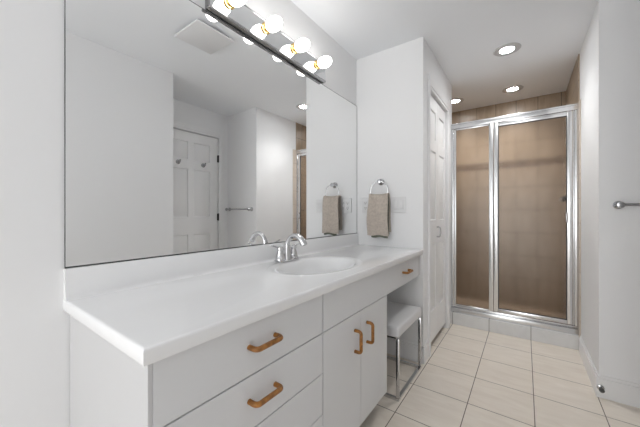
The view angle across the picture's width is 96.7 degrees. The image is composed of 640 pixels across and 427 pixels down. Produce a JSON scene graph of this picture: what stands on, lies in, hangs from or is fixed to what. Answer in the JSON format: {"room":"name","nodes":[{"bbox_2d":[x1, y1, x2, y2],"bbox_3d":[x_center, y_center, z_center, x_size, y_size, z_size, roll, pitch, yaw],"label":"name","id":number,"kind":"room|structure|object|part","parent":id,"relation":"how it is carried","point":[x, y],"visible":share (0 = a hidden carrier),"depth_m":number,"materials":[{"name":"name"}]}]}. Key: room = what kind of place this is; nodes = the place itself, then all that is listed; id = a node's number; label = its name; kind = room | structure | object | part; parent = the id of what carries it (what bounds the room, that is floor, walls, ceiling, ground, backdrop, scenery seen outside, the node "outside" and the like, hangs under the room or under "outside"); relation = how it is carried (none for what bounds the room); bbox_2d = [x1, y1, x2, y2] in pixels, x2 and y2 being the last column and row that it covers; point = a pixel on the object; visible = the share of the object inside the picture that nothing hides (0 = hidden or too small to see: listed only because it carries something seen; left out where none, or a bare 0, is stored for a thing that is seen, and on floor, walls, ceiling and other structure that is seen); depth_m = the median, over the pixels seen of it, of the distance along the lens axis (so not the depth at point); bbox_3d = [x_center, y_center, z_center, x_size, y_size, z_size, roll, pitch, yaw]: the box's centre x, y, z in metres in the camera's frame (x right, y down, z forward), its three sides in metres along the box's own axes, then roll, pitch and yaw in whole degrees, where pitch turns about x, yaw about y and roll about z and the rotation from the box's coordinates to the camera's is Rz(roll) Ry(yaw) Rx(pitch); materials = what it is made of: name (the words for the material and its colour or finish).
{"room":"bathroom","nodes":[
{"label":"bathroom","id":0,"kind":"room"},
{"bbox_2d":[0,0,355,426],"bbox_3d":[-0.574,-0.097,1.306,0.100,2.440,6.850,0,0,36],"label":"wall","id":1,"kind":"structure","parent":0,"point":[34,323],"depth_m":0.85,"materials":[{"name":"white paint"}]},
{"bbox_2d":[64,0,356,268],"bbox_3d":[-0.244,-0.371,1.673,0.006,1.093,1.918,0,0,36],"label":"wall mirror","id":2,"kind":"object","parent":1,"relation":"attached to","point":[184,133],"visible":0.93,"depth_m":1.21,"materials":[{"name":"silver metal"}]},
{"bbox_2d":[63,233,359,301],"bbox_3d":[-0.233,0.225,1.665,0.034,0.100,1.920,0,0,36],"label":"backsplash","id":3,"kind":"structure","parent":1,"relation":"attached to","point":[93,280],"depth_m":1.15,"materials":[{"name":"white stone"}]},
{"bbox_2d":[205,0,331,82],"bbox_3d":[-0.195,-0.987,1.619,0.149,0.130,0.915,0,0,36],"label":"vanity light","id":4,"kind":"object","parent":1,"relation":"attached to","point":[235,13],"visible":1,"depth_m":1.53,"materials":[{"name":"grey"}]},
{"bbox_2d":[224,0,245,9],"bbox_3d":[-0.385,-1.004,1.325,0.114,0.071,0.071,0,0,36],"label":"bulb","id":5,"kind":"object","parent":4,"relation":"attached to","point":[228,4],"depth_m":1.34,"materials":[{"name":"white glass"}]},
{"bbox_2d":[262,16,282,34],"bbox_3d":[-0.248,-1.004,1.516,0.114,0.071,0.071,0,0,36],"label":"bulb","id":6,"kind":"object","parent":4,"relation":"attached to","point":[272,24],"depth_m":1.50,"materials":[{"name":"white glass"}]},
{"bbox_2d":[291,38,309,53],"bbox_3d":[-0.110,-1.004,1.707,0.114,0.071,0.071,0,0,36],"label":"bulb","id":7,"kind":"object","parent":4,"relation":"attached to","point":[301,45],"depth_m":1.69,"materials":[{"name":"white glass"}]},
{"bbox_2d":[315,56,331,69],"bbox_3d":[0.028,-1.004,1.898,0.114,0.071,0.071,0,0,36],"label":"bulb","id":8,"kind":"object","parent":4,"relation":"attached to","point":[325,61],"depth_m":1.88,"materials":[{"name":"white glass"}]},
{"bbox_2d":[356,37,426,344],"bbox_3d":[0.569,-0.097,2.327,0.563,2.440,0.090,0,0,36],"label":"wall","id":9,"kind":"structure","parent":0,"point":[391,83],"depth_m":2.23,"materials":[{"name":"white paint"}]},
{"bbox_2d":[362,198,368,212],"bbox_3d":[0.404,-0.064,2.381,0.116,0.124,0.014,0,0,36],"label":"outlet plate","id":10,"kind":"object","parent":9,"relation":"attached to","point":[364,200],"visible":0.55,"depth_m":2.40,"materials":[{"name":"white plastic"}]},
{"bbox_2d":[370,179,387,193],"bbox_3d":[0.483,-0.189,2.296,0.155,0.177,0.062,0,0,36],"label":"towel ring","id":11,"kind":"object","parent":9,"relation":"attached to","point":[379,181],"visible":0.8,"depth_m":2.29,"materials":[{"name":"silver metal"}]},
{"bbox_2d":[367,193,390,237],"bbox_3d":[0.468,0.020,2.274,0.185,0.357,0.079,0,0,36],"label":"hand towel","id":12,"kind":"object","parent":11,"relation":"hanging from","point":[379,208],"visible":1,"depth_m":2.25,"materials":[{"name":"beige fabric"}]},
{"bbox_3d":[0.483,-0.251,2.296,0.052,0.052,0.062,0,0,36],"label":"wall post","id":13,"kind":"part","parent":11,"relation":"part of","materials":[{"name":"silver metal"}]},
{"bbox_2d":[390,197,405,212],"bbox_3d":[0.611,-0.064,2.230,0.124,0.124,0.017,0,0,36],"label":"switch plate","id":14,"kind":"object","parent":9,"relation":"attached to","point":[398,204],"visible":1,"depth_m":2.23,"materials":[{"name":"white plastic"}]},
{"bbox_2d":[387,337,424,364],"bbox_3d":[0.549,1.056,2.277,0.563,0.134,0.013,0,0,36],"label":"baseboard","id":15,"kind":"structure","parent":9,"relation":"attached to","point":[408,350],"depth_m":2.19,"materials":[{"name":"white paint"}]},
{"bbox_2d":[427,44,451,339],"bbox_3d":[1.060,-0.097,2.604,0.090,2.440,0.934,0,0,36],"label":"wall","id":16,"kind":"structure","parent":0,"point":[434,69],"depth_m":2.76,"materials":[{"name":"white paint"}]},
{"bbox_2d":[423,340,428,362],"bbox_3d":[0.809,1.056,2.168,0.013,0.134,0.114,0,0,36],"label":"baseboard","id":17,"kind":"structure","parent":16,"relation":"attached to","point":[426,344],"depth_m":2.17,"materials":[{"name":"white paint"}]},
{"bbox_2d":[431,96,444,341],"bbox_3d":[1.043,0.049,2.521,0.068,2.037,0.608,0,0,36],"label":"door","id":18,"kind":"structure","parent":16,"relation":"in","point":[437,114],"depth_m":2.52,"materials":[{"name":"white paint"}]},
{"bbox_2d":[428,73,449,356],"bbox_3d":[1.058,0.018,2.510,0.018,2.210,0.730,0,0,36],"label":"trim","id":19,"kind":"structure","parent":16,"relation":"attached to","point":[433,87],"depth_m":2.30,"materials":[{"name":"white paint"}]},
{"bbox_2d":[291,0,597,112],"bbox_3d":[0.359,-1.367,0.635,2.400,0.100,6.850,0,0,36],"label":"ceiling","id":20,"kind":"structure","parent":0,"point":[463,36],"depth_m":2.09,"materials":[{"name":"white paint"}]},
{"bbox_2d":[452,98,463,103],"bbox_3d":[1.590,-1.314,3.353,0.192,0.006,0.192,0,0,36],"label":"recessed light","id":21,"kind":"object","parent":20,"relation":"in","point":[454,100],"visible":0.7,"depth_m":3.33,"materials":[{"name":"grey"}]},
{"bbox_2d":[493,43,520,55],"bbox_3d":[1.508,-1.314,2.297,0.192,0.006,0.192,0,0,36],"label":"recessed light","id":22,"kind":"object","parent":20,"relation":"in","point":[510,48],"visible":1,"depth_m":2.29,"materials":[{"name":"grey"}]},
{"bbox_2d":[502,85,523,92],"bbox_3d":[2.048,-1.314,3.029,0.192,0.006,0.192,0,0,36],"label":"recessed light","id":23,"kind":"object","parent":20,"relation":"in","point":[515,88],"visible":1,"depth_m":3.03,"materials":[{"name":"grey"}]},
{"bbox_2d":[360,323,639,426],"bbox_3d":[0.082,1.173,0.249,2.400,0.100,5.900,0,0,36],"label":"floor","id":24,"kind":"structure","parent":0,"point":[471,377],"depth_m":1.81,"materials":[{"name":"tile"}]},
{"bbox_2d":[70,295,322,426],"bbox_3d":[-0.377,0.716,0.992,0.582,0.814,0.630,0,0,36],"label":"base cabinet","id":25,"kind":"object","parent":24,"relation":"on","point":[266,372],"visible":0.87,"depth_m":0.79,"materials":[{"name":"grey wood"}]},
{"bbox_3d":[-0.574,0.716,0.752,0.542,0.814,0.010,0,0,36],"label":"panel","id":26,"kind":"part","parent":25,"relation":"part of","materials":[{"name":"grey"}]},
{"bbox_3d":[-0.178,0.387,0.854,0.018,0.152,0.618,0,0,36],"label":"drawer","id":27,"kind":"part","parent":25,"relation":"part of","materials":[{"name":"white laminate"}]},
{"bbox_3d":[-0.178,0.543,0.854,0.018,0.152,0.618,0,0,36],"label":"drawer","id":28,"kind":"part","parent":25,"relation":"part of","materials":[{"name":"white laminate"}]},
{"bbox_3d":[-0.154,0.535,0.837,0.040,0.016,0.118,0,0,36],"label":"handle","id":29,"kind":"part","parent":25,"relation":"part of","materials":[{"name":"brown wood"}]},
{"bbox_3d":[-0.154,0.381,0.837,0.040,0.016,0.118,0,0,36],"label":"handle","id":30,"kind":"part","parent":25,"relation":"part of","materials":[{"name":"brown wood"}]},
{"bbox_3d":[-0.178,0.700,0.854,0.018,0.155,0.618,0,0,36],"label":"drawer","id":31,"kind":"part","parent":25,"relation":"part of","materials":[{"name":"white laminate"}]},
{"bbox_3d":[-0.178,0.896,0.854,0.018,0.229,0.618,0,0,36],"label":"drawer","id":32,"kind":"part","parent":25,"relation":"part of","materials":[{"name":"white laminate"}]},
{"bbox_2d":[322,269,386,426],"bbox_3d":[-0.008,0.717,1.504,0.582,0.812,0.628,0,0,36],"label":"base cabinet","id":33,"kind":"object","parent":24,"relation":"on","point":[354,333],"visible":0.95,"depth_m":1.30,"materials":[{"name":"grey wood"}]},
{"bbox_2d":[63,233,422,366],"bbox_3d":[-0.010,0.319,1.504,0.585,0.287,1.921,0,0,36],"label":"countertop","id":34,"kind":"structure","parent":33,"relation":"on","point":[152,310],"depth_m":0.99,"materials":[{"name":"white stone"}]},
{"bbox_2d":[270,233,306,262],"bbox_3d":[-0.175,0.190,1.600,0.196,0.156,0.196,0,0,-7],"label":"faucet","id":35,"kind":"object","parent":34,"relation":"on","point":[289,253],"visible":1,"depth_m":1.57,"materials":[{"name":"silver metal"}]},
{"bbox_3d":[-0.231,0.213,1.539,0.056,0.091,0.103,0,0,36],"label":"lever handle","id":36,"kind":"part","parent":35,"relation":"part of","materials":[{"name":"silver metal"}]},
{"bbox_3d":[-0.186,0.263,1.603,0.052,0.010,0.160,0,0,36],"label":"plate","id":37,"kind":"part","parent":35,"relation":"part of","materials":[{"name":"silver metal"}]},
{"bbox_3d":[-0.140,0.185,1.569,0.167,0.146,0.054,0,0,36],"label":"spout","id":38,"kind":"part","parent":35,"relation":"part of","materials":[{"name":"silver metal"}]},
{"bbox_3d":[-0.141,0.213,1.665,0.056,0.091,0.103,0,0,36],"label":"lever handle","id":39,"kind":"part","parent":35,"relation":"part of","materials":[{"name":"silver metal"}]},
{"bbox_2d":[276,258,355,273],"bbox_3d":[-0.010,0.343,1.503,0.352,0.138,0.524,0,0,36],"label":"basin","id":40,"kind":"object","parent":34,"relation":"in","point":[301,265],"depth_m":1.67,"materials":[{"name":"white ceramic"}]},
{"bbox_3d":[0.364,0.386,2.021,0.582,0.153,0.645,0,0,36],"label":"knee drawer","id":41,"kind":"part","parent":34,"relation":"part of","materials":[{"name":"white wood"}]},
{"bbox_3d":[0.574,0.381,1.848,0.040,0.016,0.118,0,0,36],"label":"handle","id":42,"kind":"part","parent":34,"relation":"part of","materials":[{"name":"brown wood"}]},
{"bbox_3d":[0.096,0.739,1.234,0.018,0.544,0.310,0,0,36],"label":"door","id":43,"kind":"part","parent":33,"relation":"part of","materials":[{"name":"white laminate"}]},
{"bbox_3d":[0.176,0.588,1.296,0.040,0.112,0.016,0,0,36],"label":"handle","id":44,"kind":"part","parent":33,"relation":"part of","materials":[{"name":"brown wood"}]},
{"bbox_3d":[0.248,0.588,1.395,0.040,0.112,0.016,0,0,36],"label":"handle","id":45,"kind":"part","parent":33,"relation":"part of","materials":[{"name":"brown wood"}]},
{"bbox_3d":[0.280,0.739,1.490,0.018,0.544,0.314,0,0,36],"label":"door","id":46,"kind":"part","parent":33,"relation":"part of","materials":[{"name":"white laminate"}]},
{"bbox_2d":[384,301,420,401],"bbox_3d":[0.433,0.901,2.009,0.428,0.444,0.474,0,0,36],"label":"vanity stool","id":47,"kind":"object","parent":24,"relation":"on","point":[400,317],"visible":0.52,"depth_m":1.87,"materials":[{"name":"white leather"}]},
{"bbox_3d":[0.466,0.930,1.704,0.018,0.354,0.018,0,0,36],"label":"leg","id":48,"kind":"part","parent":47,"relation":"part of","materials":[{"name":"silver metal"}]},
{"bbox_3d":[0.427,1.115,2.000,0.428,0.016,0.453,0,0,36],"label":"frame","id":49,"kind":"part","parent":47,"relation":"part of","materials":[{"name":"silver metal"}]},
{"bbox_3d":[0.435,0.716,2.010,0.420,0.073,0.469,0,0,36],"label":"seat","id":50,"kind":"part","parent":47,"relation":"part of","materials":[{"name":"white leather"}]},
{"bbox_3d":[0.720,0.930,2.057,0.018,0.354,0.018,0,0,36],"label":"leg","id":51,"kind":"part","parent":47,"relation":"part of","materials":[{"name":"silver metal"}]},
{"bbox_2d":[450,312,578,349],"bbox_3d":[1.705,1.066,2.666,1.065,0.114,0.080,0,0,36],"label":"shower curb","id":52,"kind":"object","parent":24,"relation":"on","point":[566,340],"visible":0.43,"depth_m":2.56,"materials":[{"name":"tile"}]},
{"bbox_2d":[451,103,578,334],"bbox_3d":[1.743,0.051,2.642,0.974,1.916,0.086,0,0,36],"label":"shower enclosure","id":53,"kind":"object","parent":52,"relation":"on","point":[514,177],"visible":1,"depth_m":2.61,"materials":[{"name":"silver metal"}]},
{"bbox_3d":[1.516,-0.849,2.835,0.289,0.016,0.026,0,0,36],"label":"panel rail","id":54,"kind":"part","parent":53,"relation":"part of","materials":[{"name":"silver metal"}]},
{"bbox_3d":[1.516,0.936,2.835,0.289,0.012,0.026,0,0,36],"label":"panel rail","id":55,"kind":"part","parent":53,"relation":"part of","materials":[{"name":"silver metal"}]},
{"bbox_3d":[1.515,0.045,2.833,0.289,1.771,0.005,0,0,36],"label":"fixed glass","id":56,"kind":"part","parent":53,"relation":"part of","materials":[{"name":"brown"}]},
{"bbox_3d":[1.644,0.043,2.733,0.037,1.798,0.042,0,0,36],"label":"post","id":57,"kind":"part","parent":53,"relation":"part of","materials":[{"name":"silver metal"}]},
{"bbox_3d":[1.889,0.042,2.553,0.493,1.722,0.005,0,0,36],"label":"door glass","id":58,"kind":"part","parent":53,"relation":"part of","materials":[{"name":"brown"}]},
{"bbox_3d":[1.889,0.041,2.553,0.566,1.788,0.032,0,0,36],"label":"shower door","id":59,"kind":"part","parent":53,"relation":"part of","materials":[{"name":"silver metal"}]},
{"bbox_3d":[2.063,0.040,2.383,0.016,0.092,0.040,0,0,36],"label":"handle","id":60,"kind":"part","parent":53,"relation":"part of","materials":[{"name":"silver metal"}]},
{"bbox_2d":[452,91,565,123],"bbox_3d":[2.066,-0.097,3.565,1.546,2.440,0.100,0,0,36],"label":"wall","id":61,"kind":"structure","parent":0,"point":[555,99],"depth_m":3.36,"materials":[{"name":"tile"}]},
{"bbox_2d":[566,0,639,383],"bbox_3d":[2.518,-0.097,2.231,0.762,2.440,1.737,0,0,36],"label":"wall","id":62,"kind":"structure","parent":0,"point":[610,50],"depth_m":1.72,"materials":[{"name":"white paint"}]},
{"bbox_2d":[579,336,598,396],"bbox_3d":[1.897,1.056,2.019,0.013,0.134,0.694,0,0,36],"label":"baseboard","id":63,"kind":"structure","parent":62,"relation":"attached to","point":[593,375],"depth_m":1.92,"materials":[{"name":"white paint"}]},
{"bbox_2d":[597,385,604,392],"bbox_3d":[1.691,1.061,1.711,0.034,0.034,0.047,0,0,36],"label":"door stop","id":64,"kind":"object","parent":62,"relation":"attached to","point":[601,388],"visible":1,"depth_m":1.71,"materials":[{"name":"silver metal"}]},
{"bbox_2d":[599,375,639,407],"bbox_3d":[1.937,1.056,1.571,0.574,0.134,0.013,0,0,36],"label":"baseboard","id":65,"kind":"structure","parent":62,"relation":"attached to","point":[617,390],"depth_m":1.68,"materials":[{"name":"white paint"}]},
{"bbox_2d":[613,201,639,208],"bbox_3d":[1.937,-0.047,1.539,0.492,0.048,0.066,0,0,36],"label":"towel bar","id":66,"kind":"object","parent":62,"relation":"attached to","point":[618,204],"visible":1,"depth_m":1.64,"materials":[{"name":"silver metal"}]},
{"bbox_3d":[1.757,-0.047,1.669,0.048,0.048,0.066,0,0,36],"label":"wall post","id":67,"kind":"part","parent":66,"relation":"part of","materials":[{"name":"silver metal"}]},
{"bbox_3d":[1.927,-0.047,1.525,0.430,0.017,0.017,0,0,36],"label":"rail","id":68,"kind":"part","parent":66,"relation":"part of","materials":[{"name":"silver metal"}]}
]}

